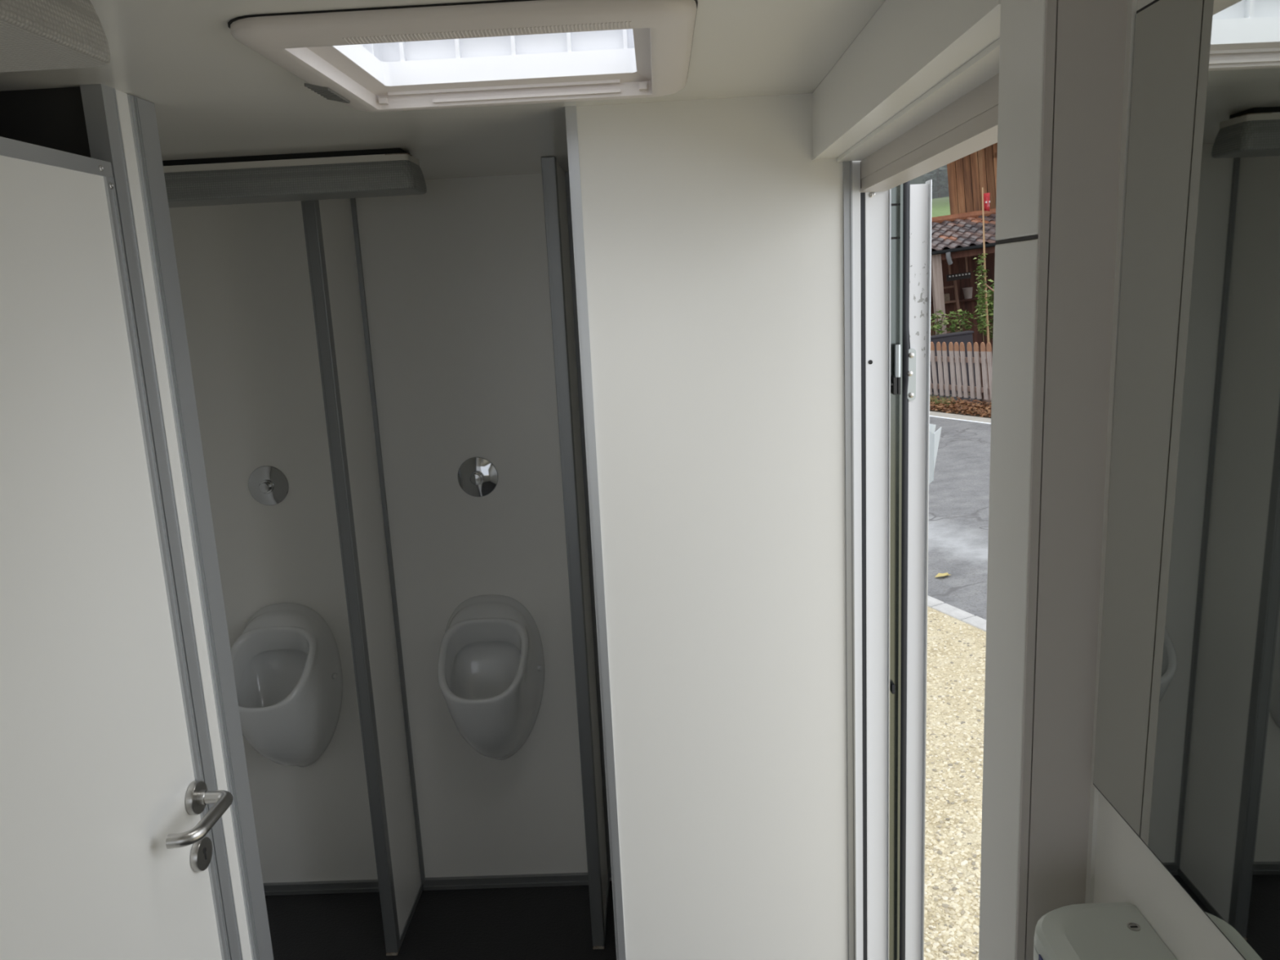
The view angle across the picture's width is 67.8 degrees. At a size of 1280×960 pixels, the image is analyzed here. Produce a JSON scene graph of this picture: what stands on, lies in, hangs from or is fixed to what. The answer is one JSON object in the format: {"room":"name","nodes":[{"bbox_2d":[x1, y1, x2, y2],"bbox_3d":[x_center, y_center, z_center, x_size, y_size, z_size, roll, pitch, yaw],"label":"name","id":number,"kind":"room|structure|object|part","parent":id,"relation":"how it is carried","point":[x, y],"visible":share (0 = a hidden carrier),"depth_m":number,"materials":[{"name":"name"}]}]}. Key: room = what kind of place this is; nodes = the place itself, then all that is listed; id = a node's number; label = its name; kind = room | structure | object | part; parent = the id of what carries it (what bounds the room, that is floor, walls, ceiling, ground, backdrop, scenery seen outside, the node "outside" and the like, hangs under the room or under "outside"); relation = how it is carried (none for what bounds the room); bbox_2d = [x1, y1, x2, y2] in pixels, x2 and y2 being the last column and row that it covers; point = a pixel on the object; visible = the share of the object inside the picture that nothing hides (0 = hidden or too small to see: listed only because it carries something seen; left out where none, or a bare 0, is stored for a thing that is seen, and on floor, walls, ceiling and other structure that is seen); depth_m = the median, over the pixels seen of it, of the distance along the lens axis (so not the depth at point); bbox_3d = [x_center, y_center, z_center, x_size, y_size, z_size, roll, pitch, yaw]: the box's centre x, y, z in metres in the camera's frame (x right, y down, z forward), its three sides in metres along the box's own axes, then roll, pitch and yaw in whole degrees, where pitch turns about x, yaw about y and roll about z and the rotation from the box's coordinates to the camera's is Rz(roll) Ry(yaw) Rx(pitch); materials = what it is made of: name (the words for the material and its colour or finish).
{"room":"public restroom","nodes":[
{"label":"public restroom","id":0,"kind":"room"},
{"bbox_2d":[0,86,252,959],"bbox_3d":[-1.063,0.491,1.657,0.683,2.162,0.120,-3,11,2],"label":"wall","id":1,"kind":"structure","parent":0,"point":[54,118],"depth_m":1.47,"materials":[{"name":"white laminate"}]},
{"bbox_2d":[0,136,232,959],"bbox_3d":[-0.711,0.598,1.271,0.104,2.038,0.640,-3,11,2],"label":"door","id":2,"kind":"structure","parent":1,"relation":"in","point":[107,852],"depth_m":1.28,"materials":[{"name":"white plastic"}]},
{"bbox_3d":[-0.794,-0.389,1.077,0.036,0.022,0.640,-3,11,2],"label":"rail","id":3,"kind":"part","parent":2,"relation":"part of","materials":[{"name":"silver metal"}]},
{"bbox_3d":[-0.719,0.515,1.546,0.011,0.053,0.053,-3,11,2],"label":"handle","id":4,"kind":"part","parent":2,"relation":"part of","materials":[{"name":"silver metal"}]},
{"bbox_3d":[-0.687,0.526,1.482,0.062,0.021,0.148,-3,11,2],"label":"lever","id":5,"kind":"part","parent":2,"relation":"part of","materials":[{"name":"silver metal"}]},
{"bbox_2d":[80,84,243,959],"bbox_3d":[-0.737,0.487,1.596,0.032,2.162,0.034,-3,11,2],"label":"trim","id":6,"kind":"structure","parent":1,"relation":"attached to","point":[100,103],"depth_m":1.49,"materials":[{"name":"silver metal"}]},
{"bbox_2d":[127,94,273,959],"bbox_3d":[-0.735,0.470,1.685,0.038,2.160,0.074,-3,11,2],"label":"trim","id":7,"kind":"structure","parent":1,"relation":"attached to","point":[142,112],"depth_m":1.60,"materials":[{"name":"silver metal"}]},
{"bbox_2d":[168,173,611,883],"bbox_3d":[-0.473,0.224,2.858,1.980,2.162,0.060,-3,11,2],"label":"wall","id":8,"kind":"structure","parent":0,"point":[455,273],"depth_m":2.78,"materials":[{"name":"white laminate"}]},
{"bbox_2d":[248,465,288,505],"bbox_3d":[-1.091,0.020,2.779,0.119,0.119,0.037,-3,11,2],"label":"button","id":9,"kind":"object","parent":8,"relation":"attached to","point":[268,485],"visible":1,"depth_m":2.79,"materials":[{"name":"silver metal"}]},
{"bbox_3d":[-1.091,0.022,2.770,0.030,0.030,0.019,-3,11,2],"label":"knob","id":10,"kind":"part","parent":9,"relation":"part of","materials":[{"name":"silver metal"}]},
{"bbox_2d":[230,603,342,767],"bbox_3d":[-1.061,0.656,2.784,0.304,0.530,0.275,-3,11,2],"label":"urinal","id":11,"kind":"object","parent":8,"relation":"attached to","point":[286,660],"visible":0.94,"depth_m":2.81,"materials":[{"name":"white ceramic"}]},
{"bbox_2d":[232,632,308,707],"bbox_3d":[-1.063,0.626,2.769,0.216,0.331,0.232,-3,11,2],"label":"bowl","id":12,"kind":"object","parent":11,"relation":"on","point":[271,669],"depth_m":2.83,"materials":[{"name":"white ceramic"}]},
{"bbox_2d":[301,198,425,955],"bbox_3d":[-0.762,0.274,2.680,0.046,2.160,0.319,-3,11,2],"label":"wall","id":13,"kind":"structure","parent":8,"relation":"attached to","point":[331,226],"depth_m":2.64,"materials":[{"name":"white laminate"}]},
{"bbox_2d":[262,872,612,895],"bbox_3d":[-0.422,1.274,3.026,1.820,0.033,0.018,-3,11,2],"label":"baseboard","id":14,"kind":"structure","parent":8,"relation":"attached to","point":[567,878],"depth_m":3.03,"materials":[{"name":"silver metal"}]},
{"bbox_2d":[457,457,497,497],"bbox_3d":[-0.473,-0.005,2.763,0.119,0.119,0.037,-3,11,2],"label":"button","id":15,"kind":"object","parent":8,"relation":"attached to","point":[477,477],"visible":1,"depth_m":2.77,"materials":[{"name":"silver metal"}]},
{"bbox_3d":[-0.473,-0.004,2.754,0.030,0.030,0.019,-3,11,2],"label":"knob","id":16,"kind":"part","parent":15,"relation":"part of","materials":[{"name":"silver metal"}]},
{"bbox_2d":[437,594,544,759],"bbox_3d":[-0.442,0.629,2.767,0.304,0.530,0.275,-3,11,2],"label":"urinal","id":17,"kind":"object","parent":8,"relation":"attached to","point":[491,663],"visible":1,"depth_m":2.80,"materials":[{"name":"white ceramic"}]},
{"bbox_2d":[444,623,521,699],"bbox_3d":[-0.444,0.599,2.752,0.216,0.331,0.232,-3,11,2],"label":"bowl","id":18,"kind":"object","parent":17,"relation":"on","point":[483,661],"depth_m":2.83,"materials":[{"name":"white ceramic"}]},
{"bbox_2d":[541,156,611,949],"bbox_3d":[-0.167,0.248,2.663,0.046,2.160,0.319,-3,11,2],"label":"wall","id":19,"kind":"structure","parent":8,"relation":"attached to","point":[556,182],"depth_m":2.59,"materials":[{"name":"white laminate"}]},
{"bbox_3d":[-0.167,0.244,2.675,0.024,2.156,0.295,-3,11,2],"label":"panel","id":20,"kind":"part","parent":19,"relation":"part of","materials":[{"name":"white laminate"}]},
{"bbox_2d":[265,880,616,959],"bbox_3d":[-0.455,1.702,1.112,1.980,0.060,4.100,-3,11,2],"label":"floor","id":21,"kind":"structure","parent":0,"point":[535,922],"depth_m":2.85,"materials":[{"name":"grey rubber"}]},
{"bbox_2d":[0,0,885,179],"bbox_3d":[-0.563,-0.467,0.682,1.980,0.045,4.100,-3,11,2],"label":"ceiling","id":22,"kind":"structure","parent":0,"point":[212,95],"depth_m":1.45,"materials":[{"name":"white laminate"}]},
{"bbox_2d":[0,0,111,72],"bbox_3d":[-0.613,-0.334,0.350,0.145,0.081,1.250,-3,11,2],"label":"ceiling lamp","id":23,"kind":"object","parent":22,"relation":"attached to","point":[35,34],"visible":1,"depth_m":0.89,"materials":[{"name":"white plastic"}]},
{"bbox_2d":[162,147,426,208],"bbox_3d":[-0.977,-0.665,2.129,0.980,0.088,0.135,-3,11,2],"label":"ceiling lamp","id":24,"kind":"object","parent":22,"relation":"attached to","point":[380,172],"visible":0.67,"depth_m":2.07,"materials":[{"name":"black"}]},
{"bbox_2d":[163,153,419,173],"bbox_3d":[-0.980,-0.688,2.125,0.958,0.014,0.111,-3,11,2],"label":"diffuser","id":25,"kind":"object","parent":24,"relation":"on","point":[289,162],"depth_m":2.07,"materials":[{"name":"grey plastic"}]},
{"bbox_2d":[227,0,697,111],"bbox_3d":[-0.208,-0.642,1.317,0.555,0.163,0.509,-3,11,2],"label":"skylight","id":26,"kind":"object","parent":22,"relation":"attached to","point":[501,52],"visible":0.99,"depth_m":1.38,"materials":[{"name":"white plastic"}]},
{"bbox_2d":[304,83,350,103],"bbox_3d":[-0.461,-0.570,1.407,0.034,0.012,0.100,-3,11,2],"label":"vent grille","id":27,"kind":"object","parent":26,"relation":"attached to","point":[330,92],"depth_m":1.39,"materials":[{"name":"grey plastic"}]},
{"bbox_3d":[-0.209,-0.654,1.314,0.465,0.052,0.419,-3,11,2],"label":"lid frame","id":28,"kind":"part","parent":26,"relation":"part of","materials":[{"name":"white plastic"}]},
{"bbox_3d":[-0.203,-0.620,1.517,0.428,0.022,0.010,-3,11,2],"label":"blind rail","id":29,"kind":"part","parent":26,"relation":"part of","materials":[{"name":"white plastic"}]},
{"bbox_2d":[812,0,1000,161],"bbox_3d":[0.342,-0.532,1.208,0.088,0.119,1.010,-3,11,2],"label":"bulkhead","id":30,"kind":"object","parent":22,"relation":"attached to","point":[913,60],"visible":0.96,"depth_m":1.14,"materials":[{"name":"white laminate"}]},
{"bbox_2d":[576,93,848,959],"bbox_3d":[0.174,0.377,1.923,0.476,2.162,0.032,-3,11,2],"label":"wall","id":31,"kind":"structure","parent":0,"point":[713,232],"depth_m":1.84,"materials":[{"name":"white paint"}]},
{"bbox_2d":[564,106,626,959],"bbox_3d":[-0.071,0.388,1.929,0.020,2.162,0.039,-3,11,2],"label":"trim","id":32,"kind":"structure","parent":31,"relation":"attached to","point":[571,111],"depth_m":1.85,"materials":[{"name":"silver metal"}]},
{"bbox_2d":[843,160,856,959],"bbox_3d":[0.423,0.425,1.926,0.016,2.042,0.038,-3,11,2],"label":"trim","id":33,"kind":"structure","parent":31,"relation":"attached to","point":[847,166],"depth_m":1.85,"materials":[{"name":"grey metal"}]},
{"bbox_2d":[978,0,1127,959],"bbox_3d":[0.410,0.565,0.915,0.141,2.162,0.098,-3,11,2],"label":"wall","id":34,"kind":"structure","parent":0,"point":[1062,62],"depth_m":0.77,"materials":[{"name":"white laminate"}]},
{"bbox_2d":[1093,0,1244,959],"bbox_3d":[0.421,0.773,-0.139,0.080,2.162,2.042,-3,11,2],"label":"wall","id":35,"kind":"structure","parent":0,"point":[1126,870],"depth_m":0.72,"materials":[{"name":"white laminate"}]},
{"bbox_2d":[1033,902,1177,959],"bbox_3d":[0.346,0.442,0.703,0.085,0.201,0.150,-3,11,2],"label":"wall dispenser","id":36,"kind":"object","parent":35,"relation":"attached to","point":[1118,931],"visible":1,"depth_m":0.71,"materials":[{"name":"white plastic"}]},
{"bbox_2d":[1084,0,1137,903],"bbox_3d":[0.379,0.768,-0.106,0.005,2.162,1.986,-3,11,2],"label":"trim","id":37,"kind":"structure","parent":35,"relation":"attached to","point":[1131,4],"depth_m":0.73,"materials":[{"name":"white"}]},
{"bbox_2d":[1093,0,1279,959],"bbox_3d":[0.355,0.048,0.296,0.010,0.600,0.900,-2,11,2],"label":"wall mirror","id":38,"kind":"object","parent":35,"relation":"attached to","point":[1187,746],"visible":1,"depth_m":0.61,"materials":[{"name":"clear mirror"}]},
{"bbox_3d":[0.468,0.274,2.371,0.080,2.162,0.880,-3,11,2],"label":"wall","id":39,"kind":"structure","parent":0,"visible":0},
{"bbox_2d":[888,179,942,959],"bbox_3d":[0.662,0.330,2.371,0.112,2.033,0.900,0,12,14],"label":"door","id":40,"kind":"structure","parent":39,"relation":"in","point":[914,441],"depth_m":1.91,"materials":[{"name":"grey metal"}]},
{"bbox_3d":[0.525,-0.204,1.841,0.016,0.101,0.003,-3,11,2],"label":"plate","id":41,"kind":"part","parent":40,"relation":"part of","materials":[{"name":"grey metal"}]},
{"bbox_2d":[852,73,999,959],"bbox_3d":[0.472,0.528,1.469,0.124,2.072,1.007,-3,11,2],"label":"door frame","id":42,"kind":"structure","parent":39,"relation":"attached to","point":[968,125],"depth_m":1.85,"materials":[{"name":"grey metal"}]},
{"bbox_3d":[0.414,-0.459,1.265,0.053,0.054,0.989,-3,11,2],"label":"head rail","id":43,"kind":"part","parent":42,"relation":"part of","materials":[{"name":"grey metal"}]},
{"label":"outside","id":44,"kind":"structure","parent":0,"visible":0},
{"bbox_2d":[931,196,950,217],"bbox_3d":[30.729,-21.719,77.199,180.000,9.901,109.000,-7,11,3],"label":"meadow","id":45,"kind":"structure","parent":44,"point":[940,206],"depth_m":94.89,"materials":[{"name":"green plant"}]},
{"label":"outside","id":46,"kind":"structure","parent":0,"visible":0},
{"bbox_2d":[927,416,991,619],"bbox_3d":[2.128,-0.553,14.040,23.184,0.001,53.340,-7,11,3],"label":"road","id":47,"kind":"structure","parent":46,"point":[959,490],"depth_m":8.91,"materials":[{"name":"grey asphalt"}]},
{"bbox_2d":[934,572,949,577],"bbox_3d":[2.325,0.729,7.305,0.137,0.020,0.080,-8,12,-26],"label":"fallen leaf","id":48,"kind":"object","parent":47,"relation":"on","point":[938,575],"visible":1,"depth_m":7.31,"materials":[{"name":"yellow plant"}]},
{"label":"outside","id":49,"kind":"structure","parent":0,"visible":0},
{"bbox_2d":[929,370,991,417],"bbox_3d":[25.314,-7.239,31.627,80.300,0.001,106.693,-7,11,3],"label":"ground","id":50,"kind":"structure","parent":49,"point":[969,393],"depth_m":14.61,"materials":[{"name":"soil"}]},
{"bbox_2d":[930,309,949,335],"bbox_3d":[5.228,-2.277,16.793,0.423,1.448,0.321,-6,11,-13],"label":"shrub","id":51,"kind":"object","parent":50,"relation":"on","point":[938,326],"visible":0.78,"depth_m":16.68,"materials":[{"name":"green plant"}]},
{"bbox_3d":[5.270,-2.223,16.764,0.288,1.347,0.152,-7,11,3],"label":"stem","id":52,"kind":"part","parent":51,"relation":"part of","materials":[{"name":"green plant"}]},
{"bbox_2d":[929,393,955,405],"bbox_3d":[4.771,-1.296,15.373,0.344,0.200,0.644,-7,12,-18],"label":"grass tuft","id":53,"kind":"object","parent":50,"relation":"on","point":[935,399],"visible":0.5,"depth_m":15.24,"materials":[{"name":"plant"}]},
{"bbox_2d":[929,330,976,394],"bbox_3d":[5.271,-1.986,16.363,0.956,1.106,0.260,-3,11,2],"label":"trough","id":54,"kind":"object","parent":50,"relation":"on","point":[966,336],"visible":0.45,"depth_m":16.20,"materials":[{"name":"grey"}]},
{"bbox_2d":[943,280,962,333],"bbox_3d":[6.330,-3.175,19.390,0.577,1.959,0.398,-3,11,2],"label":"ladder","id":55,"kind":"object","parent":50,"relation":"on","point":[957,300],"visible":0.21,"depth_m":19.36,"materials":[{"name":"brown wood"}]},
{"bbox_3d":[6.509,-3.199,19.382,0.050,1.931,0.398,-7,11,3],"label":"rail","id":56,"kind":"part","parent":55,"relation":"part of","materials":[{"name":"brown wood"}]},
{"bbox_2d":[943,309,973,332],"bbox_3d":[5.636,-2.329,16.912,0.499,1.388,0.430,-6,12,-14],"label":"shrub","id":57,"kind":"object","parent":50,"relation":"on","point":[962,319],"visible":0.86,"depth_m":16.77,"materials":[{"name":"green plant"}]},
{"bbox_3d":[5.689,-2.284,16.884,0.338,1.304,0.176,-13,15,-40],"label":"stem","id":58,"kind":"part","parent":57,"relation":"part of","materials":[{"name":"green plant"}]},
{"bbox_2d":[929,395,991,417],"bbox_3d":[4.837,-1.206,15.129,0.740,0.241,3.577,-6,12,-18],"label":"fallen leaves","id":59,"kind":"object","parent":50,"relation":"on","point":[958,405],"visible":0.39,"depth_m":14.63,"materials":[{"name":"brown plant"}]},
{"bbox_2d":[929,342,992,404],"bbox_3d":[6.248,-1.212,12.094,0.252,1.405,11.711,-6,12,-18],"label":"picket fence","id":60,"kind":"object","parent":50,"relation":"on","point":[983,360],"visible":0.24,"depth_m":15.13,"materials":[{"name":"brown wood"}]},
{"bbox_3d":[4.881,-1.442,16.287,0.050,0.115,2.900,-11,12,-17],"label":"board","id":61,"kind":"part","parent":60,"relation":"part of","materials":[{"name":"grey"}]},
{"bbox_3d":[6.183,-1.449,12.036,0.045,0.080,11.700,-11,12,-17],"label":"rail","id":62,"kind":"part","parent":60,"relation":"part of","materials":[{"name":"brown wood"}]},
{"bbox_3d":[6.245,-1.002,12.123,0.045,0.080,11.700,-11,12,-17],"label":"rail","id":63,"kind":"part","parent":60,"relation":"part of","materials":[{"name":"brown wood"}]},
{"bbox_3d":[5.370,-1.535,14.829,0.090,0.920,0.100,-11,12,-17],"label":"post","id":64,"kind":"part","parent":60,"relation":"part of","materials":[{"name":"grey wood"}]},
{"bbox_2d":[930,208,996,355],"bbox_3d":[6.402,-3.666,18.646,5.156,3.527,2.577,-3,11,2],"label":"house","id":65,"kind":"structure","parent":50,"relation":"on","point":[955,237],"depth_m":19.01,"materials":[{"name":"wood"}]},
{"bbox_3d":[5.584,-2.993,17.733,0.170,2.390,0.150,-7,11,3],"label":"post","id":66,"kind":"part","parent":65,"relation":"part of","materials":[{"name":"grey wood"}]},
{"bbox_2d":[943,293,950,301],"bbox_3d":[6.229,-3.736,19.556,0.211,0.175,0.200,-3,11,2],"label":"basket","id":67,"kind":"object","parent":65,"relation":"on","point":[946,295],"visible":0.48,"depth_m":19.46,"materials":[{"name":"wicker"}]},
{"bbox_2d":[946,256,971,281],"bbox_3d":[6.142,-4.127,18.338,0.469,0.574,0.060,-3,11,2],"label":"tool rack","id":68,"kind":"object","parent":65,"relation":"attached to","point":[950,277],"visible":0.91,"depth_m":18.37,"materials":[{"name":"grey"}]},
{"bbox_2d":[930,295,992,306],"bbox_3d":[7.195,-3.776,19.607,2.980,0.040,0.290,-7,11,3],"label":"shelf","id":69,"kind":"object","parent":65,"relation":"attached to","point":[962,300],"depth_m":19.78,"materials":[{"name":"brown wood"}]},
{"bbox_2d":[962,287,973,298],"bbox_3d":[6.711,-3.831,19.529,0.198,0.234,0.198,-1,11,10],"label":"flowerpot","id":70,"kind":"object","parent":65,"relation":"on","point":[967,291],"visible":1,"depth_m":19.47,"materials":[{"name":"beige"}]},
{"bbox_2d":[946,142,997,214],"bbox_3d":[8.749,-6.336,22.173,4.192,6.685,7.079,1,12,19],"label":"barn","id":71,"kind":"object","parent":50,"relation":"on","point":[967,175],"visible":0.02,"depth_m":20.01,"materials":[{"name":"brown wood"}]},
{"bbox_2d":[973,253,989,342],"bbox_3d":[5.814,-2.693,16.253,0.291,2.294,0.268,-5,11,-10],"label":"climbing vine","id":72,"kind":"object","parent":50,"relation":"on","point":[982,300],"visible":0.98,"depth_m":16.15,"materials":[{"name":"green plant"}]},
{"bbox_3d":[5.870,-2.672,16.262,0.069,2.250,0.026,-7,11,3],"label":"stem","id":73,"kind":"part","parent":72,"relation":"part of","materials":[{"name":"brown"}]},
{"bbox_2d":[973,279,994,356],"bbox_3d":[6.196,-2.605,16.777,0.664,1.828,0.478,-4,11,-7],"label":"shrub","id":74,"kind":"object","parent":50,"relation":"on","point":[990,303],"visible":0.33,"depth_m":16.69,"materials":[{"name":"green plant"}]},
{"bbox_2d":[982,187,994,342],"bbox_3d":[6.000,-3.232,16.165,0.460,3.356,0.062,-1,11,9],"label":"stake","id":75,"kind":"object","parent":50,"relation":"on","point":[985,197],"visible":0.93,"depth_m":16.00,"materials":[{"name":"brown wood"}]},
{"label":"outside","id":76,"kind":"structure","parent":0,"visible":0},
{"bbox_2d":[929,411,991,422],"bbox_3d":[4.471,-1.037,14.767,18.933,0.001,51.802,-7,11,3],"label":"curb","id":77,"kind":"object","parent":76,"point":[931,413],"depth_m":14.02,"materials":[{"name":"grey concrete"}]},
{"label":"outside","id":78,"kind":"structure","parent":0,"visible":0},
{"bbox_2d":[924,606,986,959],"bbox_3d":[-6.188,2.635,3.674,28.350,0.001,38.044,-7,11,3],"label":"gravel ground","id":79,"kind":"structure","parent":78,"point":[962,716],"depth_m":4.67,"materials":[{"name":"beige gravel"}]},
{"bbox_2d":[927,595,944,608],"bbox_3d":[2.052,0.904,6.868,0.128,0.129,0.323,-6,12,-18],"label":"kerb stone","id":80,"kind":"object","parent":79,"relation":"on","point":[931,602],"visible":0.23,"depth_m":6.75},
{"bbox_2d":[932,603,974,621],"bbox_3d":[2.158,0.953,6.559,0.128,0.129,0.323,-7,12,-18],"label":"kerb stone","id":81,"kind":"object","parent":79,"relation":"on","point":[958,614],"visible":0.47,"depth_m":6.53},
{"bbox_2d":[961,616,986,631],"bbox_3d":[2.263,0.998,6.250,0.128,0.129,0.323,-6,12,-17],"label":"kerb stone","id":82,"kind":"object","parent":79,"relation":"on","point":[978,622],"visible":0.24,"depth_m":6.29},
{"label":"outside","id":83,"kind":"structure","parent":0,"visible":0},
{"bbox_2d":[910,167,949,199],"bbox_3d":[37.710,-74.493,161.922,240.000,63.500,112.000,-7,11,3],"label":"terrain","id":84,"kind":"structure","parent":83,"point":[917,180],"depth_m":118.90,"materials":[{"name":"grey"}]},
{"bbox_2d":[921,164,948,197],"bbox_3d":[35.785,-40.083,114.448,4.641,13.623,4.378,2,15,41],"label":"fir tree","id":85,"kind":"object","parent":84,"relation":"on","point":[935,182],"visible":0.14,"depth_m":115.38,"materials":[{"name":"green plant"}]}
]}

